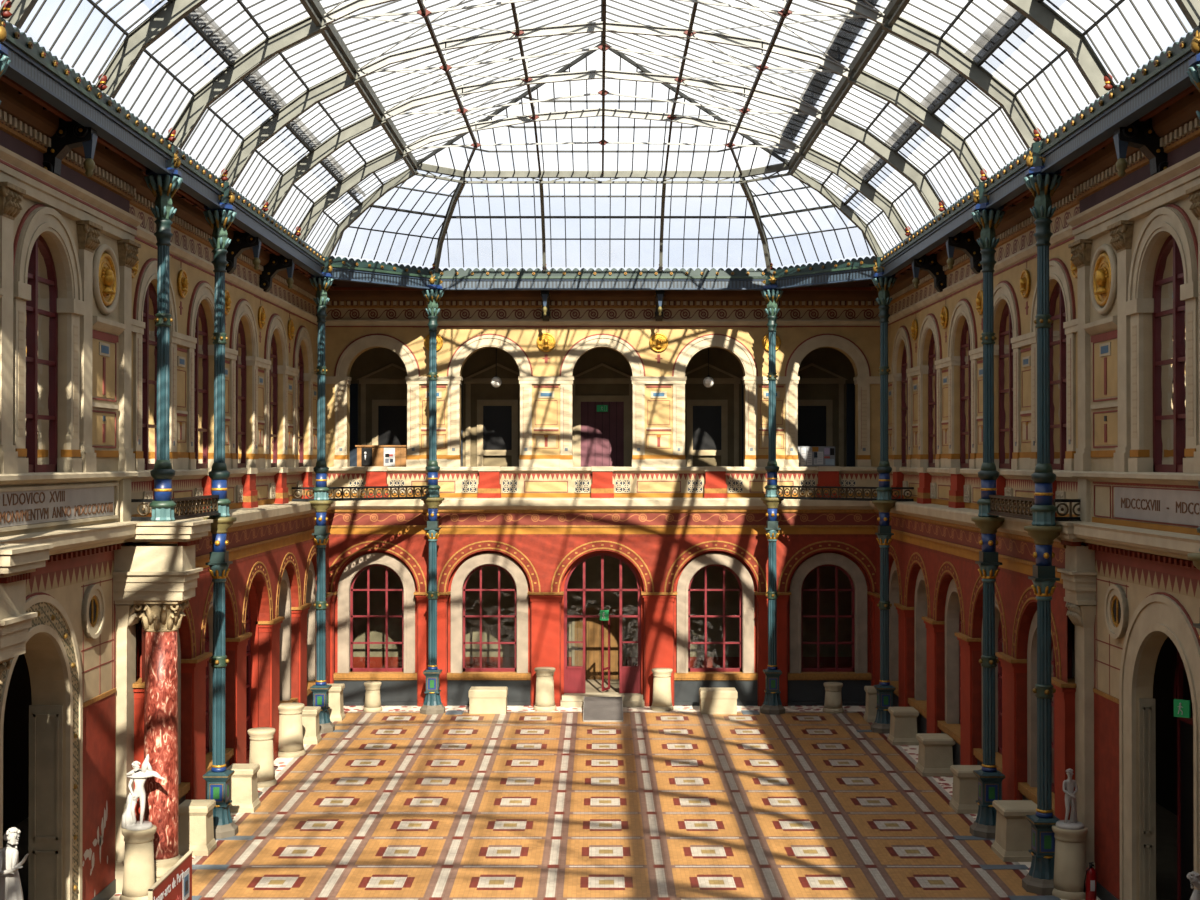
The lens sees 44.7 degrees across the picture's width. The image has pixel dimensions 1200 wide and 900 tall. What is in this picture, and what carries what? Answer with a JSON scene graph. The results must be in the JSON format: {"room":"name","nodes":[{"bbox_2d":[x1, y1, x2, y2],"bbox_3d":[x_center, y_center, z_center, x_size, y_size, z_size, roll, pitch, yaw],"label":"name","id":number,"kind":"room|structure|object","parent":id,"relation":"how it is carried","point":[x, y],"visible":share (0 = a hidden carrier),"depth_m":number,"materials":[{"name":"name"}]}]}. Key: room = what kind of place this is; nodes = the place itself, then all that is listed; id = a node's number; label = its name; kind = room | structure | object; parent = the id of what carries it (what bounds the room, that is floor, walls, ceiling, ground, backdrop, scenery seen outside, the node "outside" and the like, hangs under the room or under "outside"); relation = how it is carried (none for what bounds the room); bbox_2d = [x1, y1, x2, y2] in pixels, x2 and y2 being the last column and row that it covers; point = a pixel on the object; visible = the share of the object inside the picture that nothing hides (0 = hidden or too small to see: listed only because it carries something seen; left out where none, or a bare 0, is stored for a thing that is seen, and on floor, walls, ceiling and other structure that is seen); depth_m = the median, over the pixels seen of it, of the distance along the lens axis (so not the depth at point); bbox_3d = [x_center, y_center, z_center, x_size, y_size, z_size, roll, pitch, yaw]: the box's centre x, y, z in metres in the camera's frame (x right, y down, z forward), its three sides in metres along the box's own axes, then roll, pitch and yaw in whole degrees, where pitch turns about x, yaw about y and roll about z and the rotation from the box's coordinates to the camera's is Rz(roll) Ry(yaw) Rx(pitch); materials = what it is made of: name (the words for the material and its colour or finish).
{"room":"museum","nodes":[
{"label":"museum","id":0,"kind":"room"},
{"bbox_2d":[3,654,31,832],"bbox_3d":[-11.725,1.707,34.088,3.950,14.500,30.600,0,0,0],"label":"doorway","id":1,"kind":"structure","parent":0,"point":[19,697],"depth_m":33.49,"materials":[{"name":"black"}]},
{"bbox_2d":[0,80,212,899],"bbox_3d":[-8.910,1.634,24.398,2.240,14.500,10.080,0,0,0],"label":"wall","id":2,"kind":"structure","parent":0,"point":[73,573],"depth_m":25.81,"materials":[{"name":"beige stone"}]},
{"bbox_2d":[0,11,10,523],"bbox_3d":[-8.500,-2.359,20.068,0.756,7.420,0.756,0,0,0],"label":"column","id":3,"kind":"structure","parent":2,"relation":"on","point":[4,62],"depth_m":20.07,"materials":[{"name":"green metal"}]},
{"bbox_2d":[26,235,57,472],"bbox_3d":[-9.560,-1.655,24.613,0.140,4.080,2.060,0,0,0],"label":"window","id":4,"kind":"structure","parent":2,"relation":"in","point":[41,311],"depth_m":25.00,"materials":[{"name":"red glass"}]},
{"bbox_2d":[43,118,97,176],"bbox_3d":[-8.980,-5.040,24.639,0.940,1.050,0.390,0,0,0],"label":"bracket","id":5,"kind":"object","parent":2,"relation":"attached to","point":[69,135],"visible":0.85,"depth_m":24.50,"materials":[{"name":"black metal"}]},
{"bbox_2d":[82,134,97,176],"bbox_3d":[-8.610,-4.965,24.638,0.200,0.700,0.240,0,0,0],"label":"pendant","id":6,"kind":"object","parent":5,"relation":"attached to","point":[89,141],"depth_m":24.57,"materials":[{"name":"blue metal"}]},
{"bbox_2d":[93,244,119,314],"bbox_3d":[-9.300,-3.213,27.525,0.335,1.340,1.340,0,0,0],"label":"medallion","id":7,"kind":"object","parent":2,"relation":"attached to","point":[106,276],"visible":0.99,"depth_m":27.41,"materials":[{"name":"metal"}]},
{"bbox_2d":[144,144,182,520],"bbox_3d":[-8.580,-2.294,28.718,0.756,7.420,0.756,0,0,0],"label":"column","id":8,"kind":"structure","parent":2,"relation":"on","point":[162,186],"depth_m":28.61,"materials":[{"name":"green metal"}]},
{"bbox_2d":[172,495,220,520],"bbox_3d":[-8.500,1.196,30.649,0.200,0.430,3.515,0,0,0],"label":"railing","id":9,"kind":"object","parent":2,"relation":"on","point":[201,501],"depth_m":30.63,"materials":[{"name":"black metal"}]},
{"bbox_2d":[130,174,335,835],"bbox_3d":[-9.440,1.444,39.075,1.320,15.100,20.570,0,0,0],"label":"wall","id":10,"kind":"structure","parent":0,"point":[272,549],"depth_m":37.53,"materials":[{"name":"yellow paint"}]},
{"bbox_2d":[142,282,156,469],"bbox_3d":[-9.660,-1.606,31.013,0.140,4.080,2.060,0,0,0],"label":"window","id":11,"kind":"structure","parent":10,"relation":"in","point":[149,339],"depth_m":31.38,"materials":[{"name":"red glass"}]},
{"bbox_2d":[194,303,208,468],"bbox_3d":[-9.660,-1.577,34.863,0.140,4.080,2.060,0,0,0],"label":"window","id":12,"kind":"structure","parent":10,"relation":"in","point":[201,357],"depth_m":35.39,"materials":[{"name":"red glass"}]},
{"bbox_2d":[204,619,208,753],"bbox_3d":[-9.590,5.547,34.809,0.120,3.670,1.880,0,0,0],"label":"window","id":13,"kind":"structure","parent":10,"relation":"in","point":[206,648],"depth_m":35.65,"materials":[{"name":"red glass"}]},
{"bbox_2d":[236,319,245,467],"bbox_3d":[-9.660,-1.548,38.713,0.140,4.080,2.060,0,0,0],"label":"window","id":14,"kind":"structure","parent":10,"relation":"in","point":[241,341],"depth_m":39.32,"materials":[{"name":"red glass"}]},
{"bbox_2d":[225,231,260,273],"bbox_3d":[-8.980,-4.949,36.638,0.940,1.050,0.390,0,0,0],"label":"bracket","id":15,"kind":"object","parent":10,"relation":"attached to","point":[241,242],"visible":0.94,"depth_m":36.50,"materials":[{"name":"black metal"}]},
{"bbox_2d":[252,241,260,269],"bbox_3d":[-8.610,-4.874,36.638,0.200,0.700,0.240,0,0,0],"label":"pendant","id":16,"kind":"object","parent":15,"relation":"attached to","point":[256,245],"depth_m":36.56,"materials":[{"name":"blue metal"}]},
{"bbox_2d":[245,596,250,749],"bbox_3d":[-9.894,5.746,38.658,0.688,4.770,2.640,0,0,0],"label":"door","id":17,"kind":"structure","parent":10,"relation":"in","point":[248,615],"depth_m":39.85,"materials":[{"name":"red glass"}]},
{"bbox_2d":[269,333,277,467],"bbox_3d":[-9.660,-1.519,42.563,0.140,4.080,2.060,0,0,0],"label":"window","id":18,"kind":"structure","parent":10,"relation":"in","point":[273,394],"depth_m":43.30,"materials":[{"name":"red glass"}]},
{"bbox_2d":[260,254,294,291],"bbox_3d":[-8.980,-4.919,40.638,0.940,1.050,0.390,0,0,0],"label":"bracket","id":19,"kind":"object","parent":10,"relation":"attached to","point":[276,263],"visible":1,"depth_m":40.50,"materials":[{"name":"black metal"}]},
{"bbox_2d":[297,345,303,466],"bbox_3d":[-9.660,-1.490,46.413,0.140,4.080,2.060,0,0,0],"label":"window","id":20,"kind":"structure","parent":10,"relation":"in","point":[300,392],"depth_m":47.21,"materials":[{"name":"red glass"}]},
{"bbox_2d":[3,706,1177,899],"bbox_3d":[0.100,8.587,25.936,28.000,0.477,58.000,0,0,0],"label":"floor","id":21,"kind":"structure","parent":0,"point":[803,802],"depth_m":33.82,"materials":[{"name":"orange tile"}]},
{"bbox_2d":[119,824,156,899],"bbox_3d":[-8.792,7.924,27.876,0.713,1.422,0.713,0,0,0],"label":"pedestal","id":22,"kind":"object","parent":21,"relation":"on","point":[139,874],"visible":0.88,"depth_m":27.63,"materials":[{"name":"stone"}]},
{"bbox_2d":[121,754,164,830],"bbox_3d":[-8.717,6.516,27.894,0.831,1.404,0.486,0,0,-6],"label":"statue","id":23,"kind":"object","parent":22,"relation":"on","point":[139,776],"visible":1,"depth_m":27.82,"materials":[{"name":"white stone"}]},
{"bbox_2d":[133,598,189,882],"bbox_3d":[-8.620,5.816,28.717,0.955,5.800,0.955,0,0,0],"label":"marble column","id":24,"kind":"structure","parent":21,"relation":"on","point":[161,620],"depth_m":28.44,"materials":[{"name":"stone"}]},
{"bbox_2d":[148,851,192,899],"bbox_3d":[-6.620,7.539,22.594,0.500,2.100,2.160,0,0,0],"label":"sign board","id":25,"kind":"object","parent":21,"relation":"on","point":[176,883],"visible":1,"depth_m":22.78,"materials":[{"name":"plastic"}]},
{"bbox_2d":[178,800,216,855],"bbox_3d":[-8.627,8.092,31.233,0.699,1.082,0.699,0,0,0],"label":"pedestal","id":26,"kind":"object","parent":21,"relation":"on","point":[196,829],"visible":0.88,"depth_m":30.94,"materials":[{"name":"stone"}]},
{"bbox_2d":[203,181,237,838],"bbox_3d":[-8.500,1.327,32.641,0.794,14.612,0.794,0,0,0],"label":"column","id":27,"kind":"structure","parent":21,"relation":"on","point":[218,777],"depth_m":32.52,"materials":[{"name":"green metal"}]},
{"bbox_2d":[0,0,1199,271],"bbox_3d":[0.100,-8.325,23.788,17.246,4.752,48.096,0,0,0],"label":"glass roof","id":28,"kind":"structure","parent":27,"relation":"on","point":[965,67],"depth_m":33.60,"materials":[{"name":"white"}]},
{"bbox_2d":[226,764,260,812],"bbox_3d":[-8.537,8.097,34.904,0.711,1.068,0.711,0,0,0],"label":"pedestal","id":29,"kind":"object","parent":21,"relation":"on","point":[243,783],"visible":0.77,"depth_m":34.61,"materials":[{"name":"stone"}]},
{"bbox_2d":[247,727,276,787],"bbox_3d":[-8.674,7.902,37.464,0.778,1.453,0.778,0,0,0],"label":"pedestal","id":30,"kind":"object","parent":21,"relation":"on","point":[261,738],"visible":0.85,"depth_m":37.21,"materials":[{"name":"stone"}]},
{"bbox_2d":[278,703,305,757],"bbox_3d":[-8.701,7.900,41.119,0.854,1.452,0.854,0,0,0],"label":"pedestal","id":31,"kind":"object","parent":21,"relation":"on","point":[291,745],"visible":0.96,"depth_m":40.83,"materials":[{"name":"stone"}]},
{"bbox_2d":[302,706,321,743],"bbox_3d":[-8.537,8.099,42.847,0.642,1.052,0.642,0,0,0],"label":"pedestal","id":32,"kind":"object","parent":21,"relation":"on","point":[310,714],"visible":0.64,"depth_m":42.58,"materials":[{"name":"stone"}]},
{"bbox_2d":[309,257,334,733],"bbox_3d":[-8.500,1.370,44.591,0.794,14.510,0.794,0,0,0],"label":"column","id":33,"kind":"structure","parent":21,"relation":"on","point":[321,502],"depth_m":44.47,"materials":[{"name":"metal"}]},
{"bbox_2d":[0,0,324,276],"bbox_3d":[-8.467,-5.891,23.770,0.346,0.940,41.850,0,0,0],"label":"girder","id":34,"kind":"object","parent":33,"relation":"on","point":[34,68],"visible":0.96,"depth_m":26.02,"materials":[{"name":"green metal"}]},
{"bbox_2d":[328,486,429,500],"bbox_3d":[-6.970,1.363,46.196,4.010,0.430,0.201,0,-1,-45],"label":"railing","id":35,"kind":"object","parent":33,"relation":"attached to","point":[342,492],"depth_m":46.11,"materials":[{"name":"black metal"}]},
{"bbox_2d":[328,684,344,720],"bbox_3d":[-8.494,8.054,46.476,0.696,1.138,0.696,0,0,0],"label":"pedestal","id":36,"kind":"object","parent":21,"relation":"on","point":[336,711],"visible":0.62,"depth_m":46.19,"materials":[{"name":"stone"}]},
{"bbox_2d":[363,681,381,711],"bbox_3d":[-7.455,8.130,47.996,0.633,0.984,0.633,0,0,0],"label":"pedestal","id":37,"kind":"object","parent":21,"relation":"on","point":[372,694],"visible":1,"depth_m":47.78,"materials":[{"name":"stone"}]},
{"bbox_2d":[420,270,444,714],"bbox_3d":[-5.450,1.381,47.741,0.794,14.483,0.794,0,0,0],"label":"column","id":38,"kind":"structure","parent":21,"relation":"on","point":[432,705],"depth_m":47.61,"materials":[{"name":"green metal"}]},
{"bbox_2d":[329,256,433,288],"bbox_3d":[-6.948,-5.612,46.242,4.384,0.720,0.285,0,-1,-45],"label":"girder","id":39,"kind":"object","parent":38,"relation":"on","point":[351,270],"visible":0.98,"depth_m":46.14,"materials":[{"name":"green metal"}]},
{"bbox_2d":[432,263,772,289],"bbox_3d":[0.100,-5.680,47.776,11.160,0.880,0.316,0,0,0],"label":"girder","id":40,"kind":"object","parent":38,"relation":"on","point":[462,279],"visible":1,"depth_m":47.71,"materials":[{"name":"green metal"}]},
{"bbox_2d":[469,687,507,713],"bbox_3d":[-3.638,8.208,47.787,1.236,0.828,0.700,0,0,0],"label":"stone block","id":41,"kind":"object","parent":21,"relation":"on","point":[482,700],"visible":1,"depth_m":47.45,"materials":[{"name":"stone"}]},
{"bbox_2d":[533,667,556,711],"bbox_3d":[-1.803,7.916,48.242,0.769,1.412,0.769,0,0,0],"label":"pedestal","id":42,"kind":"object","parent":21,"relation":"on","point":[544,700],"visible":1,"depth_m":47.98,"materials":[{"name":"stone"}]},
{"bbox_2d":[560,692,644,706],"bbox_3d":[0.100,8.425,49.133,2.800,0.390,0.950,0,0,0],"label":"step","id":43,"kind":"structure","parent":21,"relation":"on","point":[568,699],"depth_m":48.90,"materials":[{"name":"stone"}]},
{"bbox_2d":[583,697,623,721],"bbox_3d":[0.120,8.380,47.343,1.280,0.420,2.610,0,0,0],"label":"ramp","id":44,"kind":"object","parent":21,"relation":"on","point":[595,709],"visible":1,"depth_m":47.26,"materials":[{"name":"metal"}]},
{"bbox_2d":[650,668,673,711],"bbox_3d":[2.068,7.932,48.242,0.769,1.379,0.769,0,0,0],"label":"pedestal","id":45,"kind":"object","parent":21,"relation":"on","point":[662,700],"visible":1,"depth_m":47.98,"materials":[{"name":"stone"}]},
{"bbox_2d":[699,688,737,713],"bbox_3d":[3.876,8.217,47.697,1.201,0.810,0.700,0,0,0],"label":"stone block","id":46,"kind":"object","parent":21,"relation":"on","point":[712,700],"visible":1,"depth_m":47.36,"materials":[{"name":"stone"}]},
{"bbox_2d":[760,270,784,714],"bbox_3d":[5.650,1.381,47.741,0.794,14.483,0.794,0,0,0],"label":"column","id":47,"kind":"structure","parent":21,"relation":"on","point":[772,705],"depth_m":47.61,"materials":[{"name":"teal metal"}]},
{"bbox_2d":[772,256,882,288],"bbox_3d":[7.148,-5.612,46.242,4.384,0.720,0.285,0,-1,45],"label":"girder","id":48,"kind":"object","parent":47,"relation":"on","point":[855,270],"visible":0.98,"depth_m":46.14,"materials":[{"name":"green metal"}]},
{"bbox_2d":[823,682,843,712],"bbox_3d":[7.661,8.133,47.844,0.697,0.978,0.697,0,0,0],"label":"pedestal","id":49,"kind":"object","parent":21,"relation":"on","point":[833,698],"visible":1,"depth_m":47.61,"materials":[{"name":"stone"}]},
{"bbox_2d":[864,686,876,721],"bbox_3d":[8.743,8.071,46.274,0.630,1.104,0.630,0,0,0],"label":"pedestal","id":50,"kind":"object","parent":21,"relation":"on","point":[871,692],"visible":0.55,"depth_m":46.01,"materials":[{"name":"stone"}]},
{"bbox_2d":[871,257,896,733],"bbox_3d":[8.700,1.370,44.591,0.794,14.510,0.794,0,0,0],"label":"column","id":51,"kind":"structure","parent":21,"relation":"on","point":[884,503],"depth_m":44.46,"materials":[{"name":"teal metal"}]},
{"bbox_2d":[776,486,877,500],"bbox_3d":[7.170,1.363,46.196,4.010,0.430,0.201,0,-1,45],"label":"railing","id":52,"kind":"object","parent":51,"relation":"attached to","point":[871,492],"depth_m":46.11,"materials":[{"name":"black metal"}]},
{"bbox_2d":[881,28,1197,276],"bbox_3d":[8.667,-5.891,23.770,0.346,0.940,41.850,0,0,0],"label":"girder","id":53,"kind":"object","parent":51,"relation":"on","point":[1164,77],"visible":0.95,"depth_m":26.51,"materials":[{"name":"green metal"}]},
{"bbox_2d":[887,707,918,744],"bbox_3d":[8.904,8.103,42.775,0.785,1.044,0.785,0,0,0],"label":"pedestal","id":54,"kind":"object","parent":21,"relation":"on","point":[903,720],"visible":0.94,"depth_m":42.45,"materials":[{"name":"stone"}]},
{"bbox_2d":[915,733,954,776],"bbox_3d":[8.931,8.118,38.806,0.895,1.021,0.895,0,0,0],"label":"pedestal","id":55,"kind":"object","parent":21,"relation":"on","point":[935,754],"visible":0.92,"depth_m":38.43,"materials":[{"name":"stone"}]},
{"bbox_2d":[949,765,981,813],"bbox_3d":[8.834,8.111,34.844,0.780,1.039,0.780,0,0,0],"label":"pedestal","id":56,"kind":"object","parent":21,"relation":"on","point":[965,782],"visible":0.67,"depth_m":34.53,"materials":[{"name":"stone"}]},
{"bbox_2d":[970,181,1004,838],"bbox_3d":[8.700,1.327,32.641,0.794,14.612,0.794,0,0,0],"label":"column","id":57,"kind":"structure","parent":21,"relation":"on","point":[989,777],"depth_m":32.52,"materials":[{"name":"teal metal"}]},
{"bbox_2d":[987,495,1034,519],"bbox_3d":[8.700,1.196,30.649,0.200,0.430,3.515,0,0,0],"label":"railing","id":58,"kind":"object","parent":57,"relation":"attached to","point":[1016,506],"depth_m":30.65,"materials":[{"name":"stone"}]},
{"bbox_2d":[991,800,1036,861],"bbox_3d":[8.899,8.074,30.913,0.961,1.119,0.961,0,0,0],"label":"pedestal","id":59,"kind":"object","parent":21,"relation":"on","point":[1012,843],"visible":0.73,"depth_m":30.52,"materials":[{"name":"stone"}]},
{"bbox_2d":[1022,141,1062,894],"bbox_3d":[8.700,1.313,28.591,0.794,14.646,0.794,0,0,0],"label":"column","id":60,"kind":"structure","parent":21,"relation":"on","point":[1039,880],"depth_m":28.47,"materials":[{"name":"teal metal"}]},
{"bbox_2d":[1052,826,1087,899],"bbox_3d":[9.086,7.955,28.195,0.740,1.360,0.740,0,0,0],"label":"pedestal","id":61,"kind":"object","parent":21,"relation":"on","point":[1069,861],"visible":0.86,"depth_m":27.94,"materials":[{"name":"stone"}]},
{"bbox_2d":[1056,768,1083,829],"bbox_3d":[9.086,6.711,28.204,0.539,1.122,0.525,0,0,-9],"label":"statue","id":62,"kind":"object","parent":61,"relation":"on","point":[1069,784],"visible":1,"depth_m":28.16,"materials":[{"name":"white stone"}]},
{"bbox_2d":[1083,862,1096,899],"bbox_3d":[9.310,8.182,27.680,0.225,0.807,0.206,0,-1,-45],"label":"fire extinguisher","id":63,"kind":"object","parent":21,"relation":"on","point":[1090,885],"visible":1,"depth_m":27.61,"materials":[{"name":"red metal"}]},
{"bbox_2d":[1187,25,1199,637],"bbox_3d":[8.700,1.284,20.591,0.794,14.714,0.794,0,0,0],"label":"column","id":64,"kind":"structure","parent":21,"relation":"on","point":[1194,63],"depth_m":20.61,"materials":[{"name":"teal metal"}]},
{"bbox_3d":[-8.482,7.805,20.942,0.726,1.670,0.726,0,0,0],"label":"pedestal","id":65,"kind":"object","parent":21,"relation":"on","visible":0},
{"bbox_2d":[0,827,28,899],"bbox_3d":[-8.487,6.196,20.954,0.655,1.549,0.534,0,0,0],"label":"statue","id":66,"kind":"object","parent":65,"relation":"on","point":[10,882],"visible":1,"depth_m":20.84,"materials":[{"name":"white stone"}]},
{"bbox_2d":[0,871,23,899],"bbox_3d":[-8.503,6.378,20.957,0.534,1.184,0.529,0,-1,-41],"label":"drapery","id":67,"kind":"object","parent":66,"relation":"hanging from","point":[10,882],"depth_m":20.82,"materials":[{"name":"white stone"}]},
{"bbox_2d":[0,74,1196,290],"bbox_3d":[0.100,-5.772,23.579,19.400,0.500,51.670,0,0,0],"label":"ceiling","id":68,"kind":"structure","parent":0,"point":[336,284],"depth_m":32.20,"materials":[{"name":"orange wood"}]},
{"bbox_2d":[325,290,879,706],"bbox_3d":[0.100,1.521,49.280,19.300,15.100,1.320,0,0,0],"label":"wall","id":69,"kind":"structure","parent":0,"point":[534,520],"depth_m":49.07,"materials":[{"name":"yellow paint"}]},
{"bbox_2d":[350,564,403,671],"bbox_3d":[-7.500,5.657,49.369,1.880,3.670,0.120,0,0,0],"label":"window","id":70,"kind":"structure","parent":69,"relation":"in","point":[368,669],"depth_m":49.32,"materials":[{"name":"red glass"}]},
{"bbox_2d":[463,564,516,671],"bbox_3d":[-3.700,5.657,49.369,1.880,3.670,0.120,0,0,0],"label":"window","id":71,"kind":"structure","parent":69,"relation":"in","point":[480,669],"depth_m":49.32,"materials":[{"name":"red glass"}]},
{"bbox_2d":[537,333,555,351],"bbox_3d":[-1.800,-3.629,49.237,0.647,0.647,0.215,0,0,0],"label":"medallion","id":72,"kind":"object","parent":69,"relation":"attached to","point":[546,342],"visible":1,"depth_m":49.24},
{"bbox_2d":[572,604,625,691],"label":"door","id":73,"kind":"structure","parent":69,"relation":"in","point":[593,625],"depth_m":52.84,"materials":[{"name":"brown wood"}]},
{"bbox_2d":[564,553,640,692],"bbox_3d":[0.100,5.829,49.672,2.640,4.770,0.688,0,0,0],"label":"door","id":74,"kind":"structure","parent":69,"relation":"in","point":[574,676],"depth_m":49.34,"materials":[{"name":"red wood"}]},
{"bbox_2d":[649,333,667,351],"bbox_3d":[2.000,-3.629,49.237,0.647,0.647,0.215,0,0,0],"label":"medallion","id":75,"kind":"object","parent":69,"relation":"attached to","point":[658,342],"visible":1,"depth_m":49.24,"materials":[{"name":"metal"}]},
{"bbox_2d":[688,564,741,671],"bbox_3d":[3.900,5.657,49.369,1.880,3.670,0.120,0,0,0],"label":"window","id":76,"kind":"structure","parent":69,"relation":"in","point":[705,669],"depth_m":49.32,"materials":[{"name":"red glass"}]},
{"bbox_2d":[798,446,834,465],"bbox_3d":[7.330,0.215,49.765,1.400,0.680,0.050,0,0,0],"label":"notice board","id":77,"kind":"object","parent":69,"relation":"attached to","point":[807,455],"visible":0.88,"depth_m":49.75,"materials":[{"name":"white paper"}]},
{"bbox_2d":[801,564,854,671],"bbox_3d":[7.700,5.657,49.369,1.880,3.670,0.120,0,0,0],"label":"window","id":78,"kind":"structure","parent":69,"relation":"in","point":[836,669],"depth_m":49.32,"materials":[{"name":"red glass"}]},
{"bbox_2d":[350,348,854,667],"bbox_3d":[0.100,2.138,51.430,26.000,13.900,3.650,0,0,0],"label":"wall","id":79,"kind":"structure","parent":0,"point":[369,361],"depth_m":52.93,"materials":[{"name":"black"}]},
{"bbox_2d":[350,363,406,466],"bbox_3d":[-7.500,-0.926,52.898,3.080,4.450,0.160,0,0,0],"label":"door","id":80,"kind":"structure","parent":79,"relation":"in","point":[389,417],"depth_m":52.89,"materials":[{"name":"beige wood"}]},
{"bbox_2d":[355,445,406,466],"bbox_3d":[-7.325,0.554,50.267,2.050,1.430,0.700,0,0,0],"label":"box","id":81,"kind":"object","parent":79,"relation":"on","point":[377,450],"depth_m":49.97,"materials":[{"name":"brown wood"}]},
{"bbox_2d":[461,363,519,466],"bbox_3d":[-3.700,-0.926,52.898,3.080,4.450,0.160,0,0,0],"label":"door","id":82,"kind":"structure","parent":79,"relation":"in","point":[497,420],"depth_m":52.89,"materials":[{"name":"beige wood"}]},
{"bbox_2d":[573,363,631,466],"bbox_3d":[0.100,-0.926,52.898,3.080,4.450,0.160,0,0,0],"label":"door","id":83,"kind":"structure","parent":79,"relation":"in","point":[599,438],"depth_m":52.92,"materials":[{"name":"red wood"}]},
{"bbox_2d":[685,363,743,466],"bbox_3d":[3.900,-0.926,52.898,3.080,4.450,0.160,0,0,0],"label":"door","id":84,"kind":"structure","parent":79,"relation":"in","point":[707,420],"depth_m":52.89,"materials":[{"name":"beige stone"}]},
{"bbox_2d":[798,363,854,466],"bbox_3d":[7.700,-0.926,52.898,3.080,4.450,0.160,0,0,0],"label":"door","id":85,"kind":"structure","parent":79,"relation":"in","point":[815,417],"depth_m":52.89,"materials":[{"name":"beige stone"}]},
{"bbox_2d":[869,89,1199,899],"bbox_3d":[9.550,1.409,34.415,1.200,15.100,29.890,0,0,0],"label":"wall","id":86,"kind":"structure","parent":0,"point":[1130,583],"depth_m":28.57,"materials":[{"name":"paint"}]},
{"bbox_2d":[901,345,907,466],"bbox_3d":[9.860,-1.490,46.413,0.140,4.080,2.060,0,0,0],"label":"window","id":87,"kind":"structure","parent":86,"relation":"in","point":[904,383],"depth_m":47.21,"materials":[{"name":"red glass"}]},
{"bbox_2d":[912,254,946,291],"bbox_3d":[9.180,-4.919,40.638,0.940,1.050,0.390,0,0,0],"label":"bracket","id":88,"kind":"object","parent":86,"relation":"attached to","point":[929,263],"visible":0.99,"depth_m":40.50,"materials":[{"name":"black metal"}]},
{"bbox_2d":[928,333,936,467],"bbox_3d":[9.860,-1.519,42.563,0.140,4.080,2.060,0,0,0],"label":"window","id":89,"kind":"structure","parent":86,"relation":"in","point":[932,378],"depth_m":43.27,"materials":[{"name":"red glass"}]},
{"bbox_2d":[946,231,981,273],"bbox_3d":[9.180,-4.949,36.638,0.940,1.050,0.390,0,0,0],"label":"bracket","id":90,"kind":"object","parent":86,"relation":"attached to","point":[965,242],"visible":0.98,"depth_m":36.50,"materials":[{"name":"black metal"}]},
{"bbox_2d":[946,241,954,269],"bbox_3d":[8.810,-4.874,36.638,0.200,0.700,0.240,0,0,0],"label":"pendant","id":91,"kind":"object","parent":90,"relation":"attached to","point":[950,245],"depth_m":36.56,"materials":[{"name":"blue metal"}]},
{"bbox_2d":[960,320,970,467],"bbox_3d":[9.860,-1.548,38.713,0.140,4.080,2.060,0,0,0],"label":"window","id":92,"kind":"structure","parent":86,"relation":"in","point":[965,362],"depth_m":39.37,"materials":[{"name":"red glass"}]},
{"bbox_2d":[998,618,1002,754],"bbox_3d":[9.790,5.547,34.809,0.120,3.670,1.880,0,0,0],"label":"window","id":93,"kind":"structure","parent":86,"relation":"in","point":[1000,635],"depth_m":35.64,"materials":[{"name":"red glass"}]},
{"bbox_2d":[999,302,1012,468],"bbox_3d":[9.860,-1.577,34.863,0.140,4.080,2.060,0,0,0],"label":"window","id":94,"kind":"structure","parent":86,"relation":"in","point":[1005,330],"depth_m":35.41,"materials":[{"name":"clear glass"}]},
{"bbox_2d":[1051,635,1055,792],"bbox_3d":[9.790,5.518,30.959,0.120,3.670,1.880,0,0,0],"label":"window","id":95,"kind":"structure","parent":86,"relation":"in","point":[1053,664],"depth_m":31.29,"materials":[{"name":"clear glass"}]},
{"bbox_2d":[1049,282,1066,469],"bbox_3d":[9.860,-1.606,31.013,0.140,4.080,2.060,0,0,0],"label":"window","id":96,"kind":"structure","parent":86,"relation":"in","point":[1058,446],"depth_m":31.40,"materials":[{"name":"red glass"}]},
{"bbox_2d":[1053,499,1080,520],"bbox_3d":[9.268,1.182,28.742,0.665,0.430,0.200,0,0,0],"label":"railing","id":97,"kind":"structure","parent":86,"relation":"on","point":[1070,509],"depth_m":28.71,"materials":[{"name":"black metal"}]},
{"bbox_2d":[1089,244,1116,314],"bbox_3d":[9.500,-3.213,27.525,0.335,1.340,1.340,0,0,0],"label":"medallion","id":98,"kind":"object","parent":86,"relation":"attached to","point":[1103,271],"visible":1,"depth_m":27.43,"materials":[{"name":"metal"}]},
{"bbox_2d":[1113,118,1167,176],"bbox_3d":[9.180,-5.040,24.639,0.940,1.050,0.390,0,0,0],"label":"bracket","id":99,"kind":"object","parent":86,"relation":"attached to","point":[1141,135],"visible":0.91,"depth_m":24.50,"materials":[{"name":"black metal"}]},
{"bbox_2d":[1113,134,1127,176],"bbox_3d":[8.810,-4.965,24.638,0.200,0.700,0.240,0,0,0],"label":"pendant","id":100,"kind":"object","parent":99,"relation":"attached to","point":[1120,140],"depth_m":24.57,"materials":[{"name":"blue metal"}]},
{"bbox_2d":[1152,235,1185,472],"bbox_3d":[9.760,-1.655,24.613,0.140,4.080,2.060,0,0,0],"label":"window","id":101,"kind":"structure","parent":86,"relation":"in","point":[1168,317],"depth_m":25.00,"materials":[{"name":"clear glass"}]},
{"bbox_2d":[1153,636,1192,814],"bbox_3d":[11.925,1.707,34.088,3.950,14.500,30.600,0,0,0],"label":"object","id":102,"kind":"structure","parent":0,"point":[1164,675],"depth_m":34.89,"materials":[{"name":"black"}]},
{"bbox_2d":[1173,650,1193,899],"bbox_3d":[10.310,5.982,24.756,0.080,5.810,2.720,0,0,0],"label":"door","id":103,"kind":"structure","parent":102,"relation":"in","point":[1185,794],"depth_m":25.71,"materials":[{"name":"black paint"}]},
{"bbox_2d":[1174,699,1189,717],"bbox_3d":[10.113,4.491,25.358,0.260,0.300,0.084,0,-1,38],"label":"exit sign","id":104,"kind":"object","parent":103,"relation":"attached to","point":[1181,707],"visible":1,"depth_m":25.33,"materials":[{"name":"green"}]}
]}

